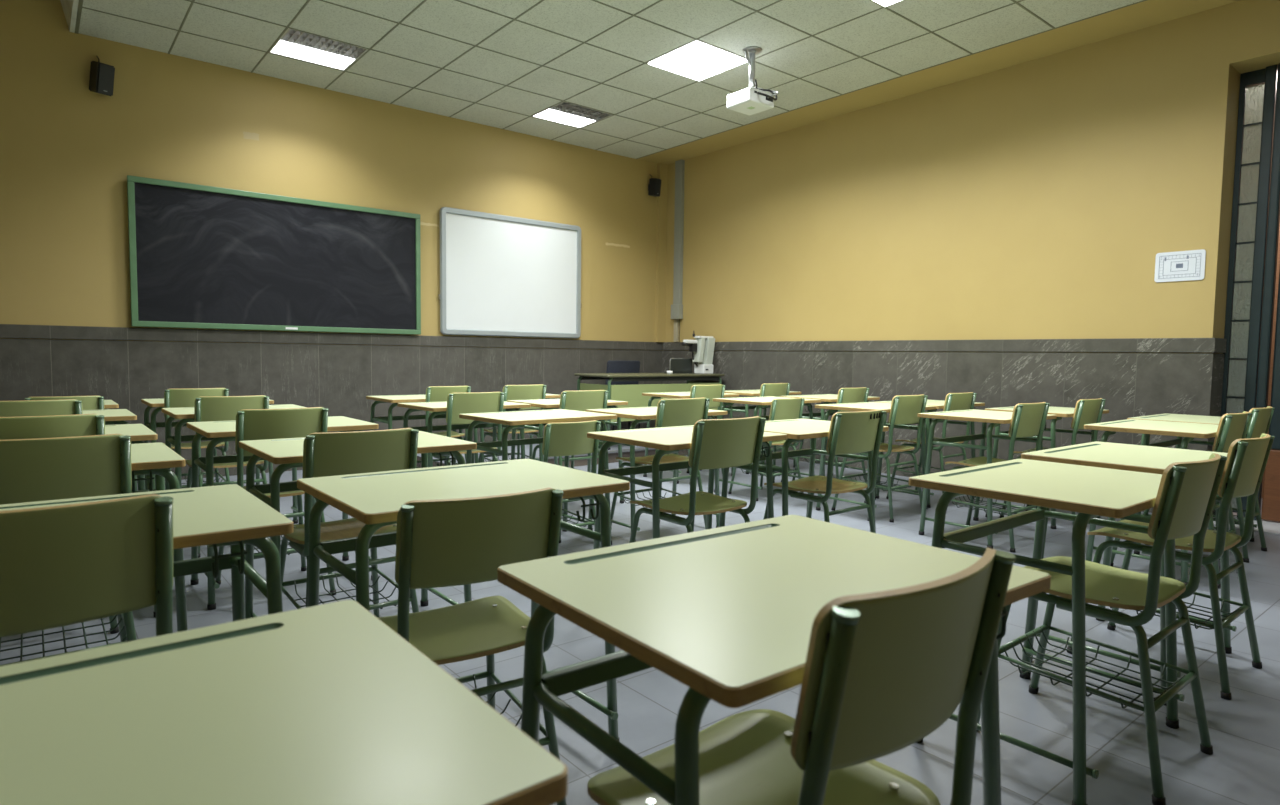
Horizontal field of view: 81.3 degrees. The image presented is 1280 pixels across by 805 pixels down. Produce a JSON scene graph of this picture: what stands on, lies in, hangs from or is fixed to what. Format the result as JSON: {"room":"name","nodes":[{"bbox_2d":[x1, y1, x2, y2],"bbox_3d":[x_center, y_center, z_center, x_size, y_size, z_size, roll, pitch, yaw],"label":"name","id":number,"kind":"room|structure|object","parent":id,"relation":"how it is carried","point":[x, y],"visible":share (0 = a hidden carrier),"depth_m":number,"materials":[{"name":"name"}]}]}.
{"room":"classroom","nodes":[
{"label":"classroom","id":0,"kind":"room"},
{"bbox_2d":[0,0,662,350],"bbox_3d":[-2.831,-1.349,6.942,8.240,4.100,0.150,-2,5,-39],"label":"wall","id":1,"kind":"structure","parent":0,"point":[68,150],"depth_m":6.27,"materials":[{"name":"yellow paint"}]},
{"bbox_2d":[89,56,114,95],"bbox_3d":[-4.064,-2.482,5.639,0.188,0.310,0.138,3,4,35],"label":"loudspeaker","id":2,"kind":"object","parent":1,"relation":"attached to","point":[101,80],"visible":1,"depth_m":5.59,"materials":[{"name":"black plastic"}]},
{"bbox_2d":[98,64,114,94],"bbox_3d":[-4.013,-2.426,5.607,0.008,0.200,0.096,22,15,32],"label":"grille","id":3,"kind":"object","parent":2,"relation":"attached to","point":[106,72],"depth_m":5.60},
{"bbox_2d":[127,175,420,334],"bbox_3d":[-3.082,-1.220,6.592,2.370,1.170,0.046,-2,5,-39],"label":"blackboard","id":4,"kind":"object","parent":1,"relation":"attached to","point":[201,256],"visible":1,"depth_m":6.47,"materials":[{"name":"stone"}]},
{"bbox_2d":[0,324,661,349],"bbox_3d":[-2.794,-0.591,6.918,7.920,0.100,0.020,-2,5,-39],"label":"trim","id":5,"kind":"structure","parent":1,"relation":"attached to","point":[6,330],"depth_m":6.63,"materials":[{"name":"grey stone"}]},
{"bbox_2d":[0,339,662,479],"bbox_3d":[-2.802,0.033,6.963,7.928,1.141,0.012,-2,5,-39],"label":"wall wainscoting","id":6,"kind":"structure","parent":1,"relation":"attached to","point":[339,379],"depth_m":6.67,"materials":[{"name":"grey stone"}]},
{"bbox_2d":[438,207,581,337],"bbox_3d":[-1.339,-1.346,8.010,1.740,1.273,0.036,-2,5,-39],"label":"whiteboard","id":7,"kind":"object","parent":1,"relation":"attached to","point":[501,275],"visible":1,"depth_m":7.95,"materials":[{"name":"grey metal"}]},
{"bbox_2d":[417,444,644,464],"bbox_3d":[-0.674,0.452,7.933,3.426,0.004,1.216,-2,5,-39],"label":"platform","id":8,"kind":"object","parent":1,"relation":"attached to","point":[614,447],"depth_m":7.33,"materials":[{"name":"grey tile"}]},
{"bbox_2d":[605,360,639,430],"bbox_3d":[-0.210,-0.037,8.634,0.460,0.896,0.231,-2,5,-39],"label":"chair","id":9,"kind":"object","parent":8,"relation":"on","point":[612,366],"visible":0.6,"depth_m":8.55,"materials":[{"name":"plastic"}]},
{"bbox_2d":[416,449,687,467],"bbox_3d":[-0.675,0.512,7.937,3.426,0.115,1.216,-2,5,-39],"label":"trim","id":10,"kind":"structure","parent":1,"relation":"attached to","point":[611,456],"depth_m":7.47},
{"bbox_2d":[655,163,667,341],"bbox_3d":[0.267,-1.853,9.301,0.130,2.194,0.050,-2,5,-39],"label":"trim","id":11,"kind":"structure","parent":1,"relation":"attached to","point":[662,169],"depth_m":9.28,"materials":[{"name":"yellow paint"}]},
{"bbox_2d":[79,0,1142,158],"bbox_3d":[0.872,-2.590,3.595,5.400,0.015,9.560,-2,5,-39],"label":"ceiling","id":12,"kind":"structure","parent":0,"point":[582,20],"depth_m":5.67,"materials":[{"name":"tile"}]},
{"bbox_2d":[269,28,368,70],"bbox_3d":[-2.531,-2.824,5.869,0.596,0.112,0.596,-2,5,-39],"label":"ceiling light","id":13,"kind":"object","parent":12,"relation":"attached to","point":[295,44],"visible":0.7,"depth_m":5.88,"materials":[{"name":"white"}]},
{"bbox_2d":[271,40,353,68],"bbox_3d":[-2.620,-2.793,5.980,0.560,0.030,0.280,-2,5,-39],"label":"diffuser","id":14,"kind":"object","parent":13,"relation":"attached to","point":[296,50],"depth_m":5.95,"materials":[{"name":"white"}]},
{"bbox_2d":[532,102,611,127],"bbox_3d":[-0.669,-2.896,7.382,0.596,0.112,0.596,-2,5,-39],"label":"ceiling light","id":15,"kind":"object","parent":12,"relation":"attached to","point":[565,113],"visible":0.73,"depth_m":7.40,"materials":[{"name":"white"}]},
{"bbox_2d":[535,109,594,126],"bbox_3d":[-0.758,-2.865,7.492,0.560,0.030,0.280,-2,5,-39],"label":"diffuser","id":16,"kind":"object","parent":15,"relation":"attached to","point":[554,115],"depth_m":7.47,"materials":[{"name":"white"}]},
{"bbox_2d":[75,0,1146,158],"bbox_3d":[0.935,-2.583,3.518,5.414,0.026,9.760,-2,5,-39],"label":"trim","id":17,"kind":"structure","parent":12,"relation":"attached to","point":[80,4],"depth_m":5.70,"materials":[{"name":"metal"}]},
{"bbox_2d":[648,40,746,80],"bbox_3d":[0.466,-2.788,5.989,0.596,0.122,0.596,-2,5,-39],"label":"ceiling light","id":18,"kind":"object","parent":12,"relation":"attached to","point":[696,60],"visible":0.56,"depth_m":5.96,"materials":[{"name":"white"}]},
{"bbox_2d":[727,46,778,114],"bbox_3d":[0.884,-2.496,5.753,0.284,0.436,0.366,-2,5,-39],"label":"ceiling projector","id":19,"kind":"object","parent":12,"relation":"hanging from","point":[752,100],"visible":1,"depth_m":5.73,"materials":[{"name":"white plastic"}]},
{"bbox_2d":[0,456,1279,804],"bbox_3d":[1.007,0.902,3.834,10.040,0.100,9.960,-2,5,-39],"label":"floor","id":20,"kind":"structure","parent":0,"point":[1243,767],"depth_m":2.52,"materials":[{"name":"grey tile"}]},
{"bbox_2d":[0,399,82,416],"bbox_3d":[-2.953,0.395,3.639,0.423,0.839,0.502,-2,5,-39],"label":"chair","id":21,"kind":"object","parent":20,"relation":"on","point":[64,406],"visible":0.11,"depth_m":3.45,"materials":[{"name":"laminate"}]},
{"bbox_2d":[0,414,118,633],"bbox_3d":[-2.291,0.453,2.865,0.423,0.839,0.502,-2,5,-39],"label":"chair","id":22,"kind":"object","parent":20,"relation":"on","point":[55,426],"visible":0.16,"depth_m":2.68,"materials":[{"name":"laminate"}]},
{"bbox_2d":[25,395,103,409],"bbox_3d":[-3.431,0.353,4.463,0.406,0.805,0.482,-2,5,-39],"label":"chair","id":23,"kind":"object","parent":20,"relation":"on","point":[96,402],"visible":0.12,"depth_m":4.33,"materials":[{"name":"plastic"}]},
{"bbox_2d":[0,434,136,665],"bbox_3d":[-1.753,0.500,2.221,0.423,0.839,0.502,-2,5,-39],"label":"chair","id":24,"kind":"object","parent":20,"relation":"on","point":[38,469],"visible":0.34,"depth_m":2.06,"materials":[{"name":"plastic"}]},
{"bbox_2d":[0,615,126,660],"bbox_3d":[-1.759,0.701,2.239,0.347,0.060,0.383,-2,5,-39],"label":"wire basket","id":25,"kind":"object","parent":24,"relation":"on","point":[120,618],"depth_m":2.26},
{"bbox_2d":[0,494,172,639],"bbox_3d":[-1.079,0.565,1.340,0.423,0.839,0.502,-2,5,-39],"label":"chair","id":26,"kind":"object","parent":20,"relation":"on","point":[62,565],"visible":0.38,"depth_m":1.18,"materials":[{"name":"laminate"}]},
{"bbox_2d":[83,409,136,490],"bbox_3d":[-2.967,0.433,3.752,0.713,0.746,0.535,-2,5,-39],"label":"school desk","id":27,"kind":"object","parent":20,"relation":"on","point":[111,416],"visible":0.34,"depth_m":3.79,"materials":[{"name":"green laminate"}]},
{"bbox_2d":[105,424,157,617],"bbox_3d":[-2.343,0.492,2.947,0.713,0.746,0.535,-2,5,-39],"label":"school desk","id":28,"kind":"object","parent":20,"relation":"on","point":[139,433],"visible":0.24,"depth_m":3.01,"materials":[{"name":"green laminate"}]},
{"bbox_2d":[0,484,293,621],"bbox_3d":[-1.120,0.602,1.471,0.713,0.746,0.535,-2,5,-39],"label":"school desk","id":29,"kind":"object","parent":20,"relation":"on","point":[219,515],"visible":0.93,"depth_m":1.54,"materials":[{"name":"green laminate"}]},
{"bbox_2d":[131,442,187,631],"bbox_3d":[-1.828,0.541,2.284,0.713,0.746,0.535,-2,5,-39],"label":"school desk","id":30,"kind":"object","parent":20,"relation":"on","point":[146,458],"visible":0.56,"depth_m":2.33,"materials":[{"name":"green laminate"}]},
{"bbox_2d":[164,388,229,488],"bbox_3d":[-2.924,0.316,4.884,0.393,0.839,0.502,-2,5,-39],"label":"chair","id":31,"kind":"object","parent":20,"relation":"on","point":[173,398],"visible":0.38,"depth_m":4.68,"materials":[{"name":"laminate"}]},
{"bbox_2d":[182,473,224,485],"bbox_3d":[-2.930,0.517,4.901,0.323,0.060,0.383,-2,5,-39],"label":"wire basket","id":32,"kind":"object","parent":31,"relation":"on","point":[217,475],"depth_m":5.03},
{"bbox_2d":[141,398,273,489],"bbox_3d":[-2.903,0.353,5.026,0.713,0.746,0.535,-2,5,-39],"label":"school desk","id":33,"kind":"object","parent":20,"relation":"on","point":[151,403],"visible":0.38,"depth_m":4.93,"materials":[{"name":"metal"}]},
{"bbox_2d":[186,395,268,557],"bbox_3d":[-2.297,0.371,4.146,0.393,0.839,0.502,-2,5,-39],"label":"chair","id":34,"kind":"object","parent":20,"relation":"on","point":[210,408],"visible":0.34,"depth_m":3.93,"materials":[{"name":"laminate"}]},
{"bbox_2d":[162,404,315,523],"bbox_3d":[-2.287,0.408,4.279,0.713,0.746,0.535,-2,5,-39],"label":"school desk","id":35,"kind":"object","parent":20,"relation":"on","point":[186,414],"visible":0.41,"depth_m":4.18,"materials":[{"name":"green laminate"}]},
{"bbox_2d":[215,407,335,594],"bbox_3d":[-1.647,0.430,3.349,0.402,0.839,0.502,-2,5,-39],"label":"chair","id":36,"kind":"object","parent":20,"relation":"on","point":[251,424],"visible":0.32,"depth_m":3.14,"materials":[{"name":"plastic"}]},
{"bbox_2d":[244,535,297,558],"bbox_3d":[-1.653,0.631,3.366,0.330,0.060,0.383,-2,5,-39],"label":"wire basket","id":37,"kind":"object","parent":36,"relation":"on","point":[289,550],"depth_m":3.22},
{"bbox_2d":[187,416,378,609],"bbox_3d":[-1.653,0.468,3.469,0.713,0.746,0.535,-2,5,-39],"label":"school desk","id":38,"kind":"object","parent":20,"relation":"on","point":[221,431],"visible":0.46,"depth_m":3.37,"materials":[{"name":"green laminate"}]},
{"bbox_2d":[0,600,567,804],"bbox_3d":[-0.498,0.664,0.613,0.713,0.746,0.535,-2,5,-39],"label":"school desk","id":39,"kind":"object","parent":20,"relation":"on","point":[324,704],"visible":1,"depth_m":0.67,"materials":[{"name":"green laminate"}]},
{"bbox_2d":[281,428,418,616],"bbox_3d":[-1.051,0.490,2.658,0.414,0.822,0.492,-2,5,-39],"label":"chair","id":40,"kind":"object","parent":20,"relation":"on","point":[325,454],"visible":0.42,"depth_m":2.50,"materials":[{"name":"plastic"}]},
{"bbox_2d":[294,573,396,608],"bbox_3d":[-1.057,0.687,2.675,0.340,0.059,0.376,-2,5,-39],"label":"wire basket","id":41,"kind":"object","parent":40,"relation":"on","point":[375,577],"depth_m":2.75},
{"bbox_2d":[239,431,476,618],"bbox_3d":[-1.048,0.519,2.790,0.713,0.746,0.535,-2,5,-39],"label":"school desk","id":42,"kind":"object","parent":20,"relation":"on","point":[286,452],"visible":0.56,"depth_m":2.71,"materials":[{"name":"green laminate"}]},
{"bbox_2d":[366,394,478,464],"bbox_3d":[-1.644,0.327,5.689,0.713,0.746,0.535,-2,5,-39],"label":"school desk","id":43,"kind":"object","parent":20,"relation":"on","point":[395,399],"visible":0.3,"depth_m":5.59,"materials":[{"name":"green laminate"}]},
{"bbox_2d":[416,386,470,467],"bbox_3d":[-1.537,0.285,5.651,0.381,0.839,0.502,-2,5,-39],"label":"chair","id":44,"kind":"object","parent":20,"relation":"on","point":[433,393],"visible":0.25,"depth_m":5.43,"materials":[{"name":"plastic"}]},
{"bbox_2d":[297,459,629,740],"bbox_3d":[-0.466,0.577,1.989,0.713,0.746,0.535,-2,5,-39],"label":"school desk","id":45,"kind":"object","parent":20,"relation":"on","point":[375,499],"visible":0.71,"depth_m":1.91,"materials":[{"name":"green laminate"}]},
{"bbox_2d":[398,401,530,466],"bbox_3d":[-1.165,0.380,4.958,0.713,0.746,0.535,-2,5,-41],"label":"school desk","id":46,"kind":"object","parent":20,"relation":"on","point":[438,408],"visible":0.45,"depth_m":4.90,"materials":[{"name":"green laminate"}]},
{"bbox_2d":[433,392,504,465],"bbox_3d":[-1.155,0.342,4.833,0.423,0.839,0.502,-2,5,-39],"label":"chair","id":47,"kind":"object","parent":20,"relation":"on","point":[476,402],"visible":0.41,"depth_m":4.61,"materials":[{"name":"laminate"}]},
{"bbox_2d":[377,488,566,804],"bbox_3d":[-0.437,0.572,1.749,0.398,0.788,0.472,-2,4,-33],"label":"chair","id":48,"kind":"object","parent":20,"relation":"on","point":[460,541],"visible":0.56,"depth_m":1.59,"materials":[{"name":"plastic"}]},
{"bbox_2d":[456,674,520,725],"bbox_3d":[-0.442,0.761,1.766,0.326,0.057,0.360,-2,4,-33],"label":"wire basket","id":49,"kind":"object","parent":48,"relation":"on","point":[491,678],"depth_m":1.96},
{"bbox_2d":[479,384,546,462],"bbox_3d":[-1.041,0.266,6.054,0.423,0.839,0.502,-2,5,-39],"label":"chair","id":50,"kind":"object","parent":20,"relation":"on","point":[512,392],"visible":0.36,"depth_m":5.89,"materials":[{"name":"laminate"}]},
{"bbox_2d":[459,409,616,544],"bbox_3d":[-0.565,0.438,4.160,0.713,0.746,0.535,-3,5,-42],"label":"school desk","id":51,"kind":"object","parent":20,"relation":"on","point":[513,419],"visible":0.59,"depth_m":4.06,"materials":[{"name":"green laminate"}]},
{"bbox_2d":[507,399,627,502],"bbox_3d":[-0.525,0.361,5.376,0.713,0.746,0.535,-2,5,-39],"label":"school desk","id":52,"kind":"object","parent":20,"relation":"on","point":[547,404],"visible":0.24,"depth_m":5.29,"materials":[{"name":"green laminate"}]},
{"bbox_2d":[542,420,600,547],"bbox_3d":[-0.462,0.455,3.986,0.372,0.738,0.442,-2,5,-39],"label":"chair","id":53,"kind":"object","parent":20,"relation":"on","point":[565,438],"visible":0.34,"depth_m":3.81,"materials":[{"name":"laminate"}]},
{"bbox_2d":[561,512,587,529],"bbox_3d":[-0.467,0.632,4.001,0.306,0.053,0.337,-2,5,-39],"label":"wire basket","id":54,"kind":"object","parent":53,"relation":"on","point":[581,524],"depth_m":4.04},
{"bbox_2d":[532,390,610,513],"bbox_3d":[-0.511,0.323,5.262,0.423,0.839,0.502,-2,5,-39],"label":"chair","id":55,"kind":"object","parent":20,"relation":"on","point":[587,399],"visible":0.27,"depth_m":5.05,"materials":[{"name":"laminate"}]},
{"bbox_2d":[574,373,724,449],"bbox_3d":[0.129,0.061,8.238,1.660,0.757,0.620,-2,5,-39],"label":"desk","id":56,"kind":"object","parent":20,"relation":"on","point":[632,394],"visible":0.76,"depth_m":7.82,"materials":[{"name":"laminate"}]},
{"bbox_2d":[682,331,714,373],"bbox_3d":[0.665,-0.575,8.534,0.444,0.490,0.165,-2,5,-39],"label":"camera","id":57,"kind":"object","parent":56,"relation":"on","point":[702,347],"visible":1,"depth_m":8.54,"materials":[{"name":"white plastic"}]},
{"bbox_2d":[585,406,726,541],"bbox_3d":[0.097,0.420,4.581,0.713,0.746,0.535,-2,5,-39],"label":"school desk","id":58,"kind":"object","parent":20,"relation":"on","point":[641,414],"visible":0.25,"depth_m":4.41,"materials":[{"name":"green laminate"}]},
{"bbox_2d":[610,397,709,528],"bbox_3d":[0.118,0.381,4.474,0.423,0.839,0.502,-2,5,-39],"label":"chair","id":59,"kind":"object","parent":20,"relation":"on","point":[687,411],"visible":0.43,"depth_m":4.33,"materials":[{"name":"laminate"}]},
{"bbox_2d":[623,489,675,507],"bbox_3d":[0.112,0.582,4.492,0.347,0.060,0.383,-2,5,-39],"label":"wire basket","id":60,"kind":"object","parent":59,"relation":"on","point":[642,490],"depth_m":4.64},
{"bbox_2d":[587,425,786,548],"bbox_3d":[0.201,0.506,3.251,0.713,0.746,0.535,-2,5,-39],"label":"school desk","id":61,"kind":"object","parent":20,"relation":"on","point":[669,440],"visible":0.52,"depth_m":3.17,"materials":[{"name":"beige laminate"}]},
{"bbox_2d":[642,392,738,483],"bbox_3d":[0.447,0.292,6.667,0.713,0.746,0.535,-2,5,-39],"label":"school desk","id":62,"kind":"object","parent":20,"relation":"on","point":[681,395],"visible":0.27,"depth_m":6.58,"materials":[{"name":"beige laminate"}]},
{"bbox_2d":[629,416,765,542],"bbox_3d":[0.222,0.467,3.144,0.423,0.839,0.502,-2,5,-39],"label":"chair","id":63,"kind":"object","parent":20,"relation":"on","point":[715,443],"visible":0.79,"depth_m":2.97,"materials":[{"name":"plastic"}]},
{"bbox_2d":[679,384,724,484],"bbox_3d":[0.445,0.254,6.541,0.423,0.839,0.502,-2,5,-39],"label":"chair","id":64,"kind":"object","parent":20,"relation":"on","point":[710,392],"visible":0.27,"depth_m":6.34,"materials":[{"name":"plastic"}]},
{"bbox_2d":[728,398,804,493],"bbox_3d":[0.991,0.342,5.794,0.389,0.772,0.462,-2,5,-39],"label":"chair","id":65,"kind":"object","parent":20,"relation":"on","point":[792,408],"visible":0.45,"depth_m":5.64,"materials":[{"name":"laminate"}]},
{"bbox_2d":[713,396,820,500],"bbox_3d":[1.006,0.344,5.950,0.713,0.746,0.535,-2,5,-39],"label":"school desk","id":66,"kind":"object","parent":20,"relation":"on","point":[761,402],"visible":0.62,"depth_m":5.86,"materials":[{"name":"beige laminate"}]},
{"bbox_2d":[497,515,1050,804],"bbox_3d":[0.206,0.636,1.197,0.713,0.746,0.535,-2,5,-37],"label":"school desk","id":67,"kind":"object","parent":20,"relation":"on","point":[727,613],"visible":0.78,"depth_m":1.10,"materials":[{"name":"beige laminate"}]},
{"bbox_2d":[759,383,790,474],"bbox_3d":[1.121,0.227,7.103,0.423,0.839,0.502,-2,5,-39],"label":"chair","id":68,"kind":"object","parent":20,"relation":"on","point":[767,389],"visible":0.21,"depth_m":6.87,"materials":[{"name":"laminate"}]},
{"bbox_2d":[587,548,1015,804],"bbox_3d":[0.189,0.600,1.050,0.423,0.839,0.502,-2,5,-40],"label":"chair","id":69,"kind":"object","parent":20,"relation":"on","point":[884,670],"visible":0.97,"depth_m":0.86,"materials":[{"name":"laminate"}]},
{"bbox_2d":[719,419,888,531],"bbox_3d":[0.786,0.485,3.688,0.713,0.746,0.535,-2,5,-39],"label":"school desk","id":70,"kind":"object","parent":20,"relation":"on","point":[796,430],"visible":0.42,"depth_m":3.62,"materials":[{"name":"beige laminate"}]},
{"bbox_2d":[763,409,885,532],"bbox_3d":[0.877,0.444,3.638,0.423,0.839,0.502,-2,5,-39],"label":"chair","id":71,"kind":"object","parent":20,"relation":"on","point":[859,431],"visible":0.79,"depth_m":3.47,"materials":[{"name":"laminate"}]},
{"bbox_2d":[780,394,879,481],"bbox_3d":[1.634,0.320,6.461,0.713,0.746,0.535,-2,5,-39],"label":"school desk","id":72,"kind":"object","parent":20,"relation":"on","point":[826,398],"visible":0.3,"depth_m":6.37,"materials":[{"name":"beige laminate"}]},
{"bbox_2d":[792,387,868,482],"bbox_3d":[1.624,0.283,6.328,0.423,0.839,0.502,-2,5,-39],"label":"chair","id":73,"kind":"object","parent":20,"relation":"on","point":[845,395],"visible":0.27,"depth_m":6.13,"materials":[{"name":"laminate"}]},
{"bbox_2d":[804,454,856,465],"bbox_3d":[1.618,0.484,6.345,0.347,0.060,0.383,-2,5,-39],"label":"wire basket","id":74,"kind":"object","parent":73,"relation":"on","point":[837,462],"depth_m":6.24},
{"bbox_2d":[815,402,935,520],"bbox_3d":[1.665,0.393,5.315,0.713,0.746,0.535,-2,5,-39],"label":"school desk","id":75,"kind":"object","parent":20,"relation":"on","point":[862,406],"visible":0.43,"depth_m":5.26,"materials":[{"name":"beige laminate"}]},
{"bbox_2d":[831,394,927,521],"bbox_3d":[1.679,0.355,5.202,0.423,0.839,0.502,-2,5,-39],"label":"chair","id":76,"kind":"object","parent":20,"relation":"on","point":[904,409],"visible":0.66,"depth_m":5.02,"materials":[{"name":"plastic"}]},
{"bbox_2d":[846,473,910,490],"bbox_3d":[1.672,0.556,5.219,0.347,0.060,0.383,-2,5,-39],"label":"wire basket","id":77,"kind":"object","parent":76,"relation":"on","point":[890,487],"depth_m":5.20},
{"bbox_2d":[876,400,984,507],"bbox_3d":[2.233,0.370,5.789,0.713,0.746,0.535,-2,5,-39],"label":"school desk","id":78,"kind":"object","parent":20,"relation":"on","point":[939,404],"visible":0.41,"depth_m":5.71,"materials":[{"name":"metal"}]},
{"bbox_2d":[886,392,976,498],"bbox_3d":[2.215,0.333,5.651,0.423,0.839,0.502,-2,5,-39],"label":"chair","id":79,"kind":"object","parent":20,"relation":"on","point":[953,401],"visible":0.56,"depth_m":5.50,"materials":[{"name":"laminate"}]},
{"bbox_2d":[918,409,1056,548],"bbox_3d":[2.133,0.444,4.615,0.713,0.746,0.535,-2,5,-39],"label":"school desk","id":80,"kind":"object","parent":20,"relation":"on","point":[996,418],"visible":0.7,"depth_m":4.53,"materials":[{"name":"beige laminate"}]},
{"bbox_2d":[944,402,1049,551],"bbox_3d":[2.115,0.407,4.476,0.423,0.839,0.502,-2,5,-39],"label":"chair","id":81,"kind":"object","parent":20,"relation":"on","point":[1028,419],"visible":0.6,"depth_m":4.28,"materials":[{"name":"plastic"}]},
{"bbox_2d":[952,495,1024,514],"bbox_3d":[2.109,0.607,4.493,0.347,0.060,0.383,-2,5,-39],"label":"wire basket","id":82,"kind":"object","parent":81,"relation":"on","point":[1009,511],"depth_m":4.44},
{"bbox_2d":[909,459,1184,804],"bbox_3d":[1.188,0.589,2.143,0.713,0.746,0.535,-2,5,-39],"label":"school desk","id":83,"kind":"object","parent":20,"relation":"on","point":[1092,492],"visible":0.69,"depth_m":2.03,"materials":[{"name":"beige laminate"}]},
{"bbox_2d":[985,406,1108,528],"bbox_3d":[2.792,0.418,5.151,0.713,0.746,0.535,-2,5,-39],"label":"school desk","id":84,"kind":"object","parent":20,"relation":"on","point":[1061,412],"visible":0.28,"depth_m":5.04,"materials":[{"name":"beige laminate"}]},
{"bbox_2d":[999,398,1105,528],"bbox_3d":[2.783,0.381,5.018,0.423,0.839,0.502,-2,5,-39],"label":"chair","id":85,"kind":"object","parent":20,"relation":"on","point":[1087,411],"visible":0.43,"depth_m":4.77,"materials":[{"name":"plastic"}]},
{"bbox_2d":[977,453,1227,804],"bbox_3d":[1.283,0.547,2.096,0.423,0.839,0.502,-2,5,-39],"label":"chair","id":86,"kind":"object","parent":20,"relation":"on","point":[1187,491],"visible":0.84,"depth_m":1.99,"materials":[{"name":"laminate"}]},
{"bbox_2d":[1002,627,1184,709],"bbox_3d":[1.277,0.748,2.113,0.347,0.060,0.383,-2,5,-39],"label":"wire basket","id":87,"kind":"object","parent":86,"relation":"on","point":[1149,702],"depth_m":2.10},
{"bbox_2d":[1021,441,1236,705],"bbox_3d":[1.798,0.560,2.716,0.713,0.746,0.535,-2,5,-39],"label":"school desk","id":88,"kind":"object","parent":20,"relation":"on","point":[1129,457],"visible":0.3,"depth_m":2.65,"materials":[{"name":"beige laminate"}]},
{"bbox_2d":[1084,419,1217,584],"bbox_3d":[2.761,0.494,3.955,0.713,0.746,0.535,-2,5,-39],"label":"school desk","id":89,"kind":"object","parent":20,"relation":"on","point":[1189,431],"visible":0.46,"depth_m":3.83,"materials":[{"name":"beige laminate"}]},
{"bbox_2d":[1067,433,1274,699],"bbox_3d":[1.905,0.518,2.678,0.423,0.839,0.502,-2,5,-39],"label":"chair","id":90,"kind":"object","parent":20,"relation":"on","point":[1247,459],"visible":0.75,"depth_m":2.50,"materials":[{"name":"laminate"}]},
{"bbox_2d":[1110,594,1239,629],"bbox_3d":[1.899,0.719,2.695,0.347,0.060,0.383,-2,5,-39],"label":"wire basket","id":91,"kind":"object","parent":90,"relation":"on","point":[1219,624],"depth_m":2.56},
{"bbox_2d":[1110,411,1251,588],"bbox_3d":[2.790,0.455,3.854,0.423,0.839,0.502,-2,5,-39],"label":"chair","id":92,"kind":"object","parent":20,"relation":"on","point":[1233,426],"visible":0.27,"depth_m":3.60,"materials":[{"name":"laminate"}]},
{"bbox_2d":[1127,413,1257,559],"bbox_3d":[3.318,0.469,4.458,0.713,0.746,0.535,-2,5,-39],"label":"school desk","id":93,"kind":"object","parent":20,"relation":"on","point":[1159,417],"visible":0.27,"depth_m":4.51,"materials":[{"name":"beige laminate"}]},
{"bbox_2d":[1145,406,1274,561],"bbox_3d":[3.308,0.431,4.326,0.423,0.839,0.502,-2,5,-39],"label":"chair","id":94,"kind":"object","parent":20,"relation":"on","point":[1260,420],"visible":0.29,"depth_m":4.08,"materials":[{"name":"laminate"}]},
{"bbox_2d":[1212,510,1244,523],"bbox_3d":[3.302,0.632,4.343,0.347,0.060,0.383,-2,5,-39],"label":"wire basket","id":95,"kind":"object","parent":94,"relation":"on","point":[1241,520],"depth_m":4.08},
{"bbox_2d":[663,0,1279,353],"bbox_3d":[3.530,-1.166,5.738,0.400,4.050,9.760,-2,5,-39],"label":"wall","id":96,"kind":"structure","parent":0,"point":[1039,198],"depth_m":6.12,"materials":[{"name":"yellow paint"}]},
{"bbox_2d":[671,160,684,344],"bbox_3d":[0.489,-1.810,9.023,0.117,2.235,0.339,0,4,-19],"label":"pipe","id":97,"kind":"object","parent":96,"relation":"attached to","point":[677,306],"visible":1,"depth_m":9.08,"materials":[{"name":"metal"}]},
{"bbox_2d":[638,0,1240,164],"bbox_3d":[3.212,-2.695,5.366,0.470,0.060,9.760,-2,5,-39],"label":"ceiling beam","id":98,"kind":"structure","parent":96,"relation":"attached to","point":[1148,13],"depth_m":6.07,"materials":[{"name":"yellow paint"}]},
{"bbox_2d":[662,351,1224,514],"bbox_3d":[2.173,0.072,7.347,0.272,1.141,5.675,-2,5,-39],"label":"wall wainscoting","id":99,"kind":"structure","parent":96,"relation":"attached to","point":[1131,384],"depth_m":6.17,"materials":[{"name":"grey stone"}]},
{"bbox_2d":[663,338,1226,352],"bbox_3d":[2.183,-0.552,7.299,0.280,0.100,5.675,-2,5,-39],"label":"trim","id":100,"kind":"structure","parent":96,"relation":"attached to","point":[1176,345],"depth_m":6.18,"materials":[{"name":"grey stone"}]},
{"bbox_2d":[1154,249,1205,281],"bbox_3d":[3.737,-0.944,5.167,0.007,0.205,0.290,-2,5,-39],"label":"sign","id":101,"kind":"object","parent":96,"relation":"attached to","point":[1189,265],"visible":1,"depth_m":5.16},
{"bbox_2d":[1226,83,1264,512],"bbox_3d":[4.159,-0.692,5.146,0.054,2.914,0.108,-2,5,-39],"label":"window","id":102,"kind":"structure","parent":96,"relation":"in","point":[1252,125],"depth_m":5.11,"materials":[{"name":"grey glass"}]},
{"bbox_2d":[1215,63,1279,520],"bbox_3d":[4.510,-0.685,4.682,0.120,3.050,1.335,-2,5,-39],"label":"trim","id":103,"kind":"structure","parent":96,"relation":"attached to","point":[1268,196],"depth_m":5.01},
{"bbox_2d":[1261,268,1279,521],"bbox_3d":[4.584,-0.633,4.585,0.050,2.920,1.045,-2,5,-39],"label":"door","id":104,"kind":"structure","parent":96,"relation":"in","point":[1270,501],"depth_m":5.00,"materials":[{"name":"brown wood"}]},
{"bbox_2d":[1261,225,1279,497],"bbox_3d":[5.248,-0.862,5.636,0.100,3.300,4.200,-2,5,-39],"label":"wall","id":105,"kind":"structure","parent":0,"point":[1278,255],"depth_m":5.88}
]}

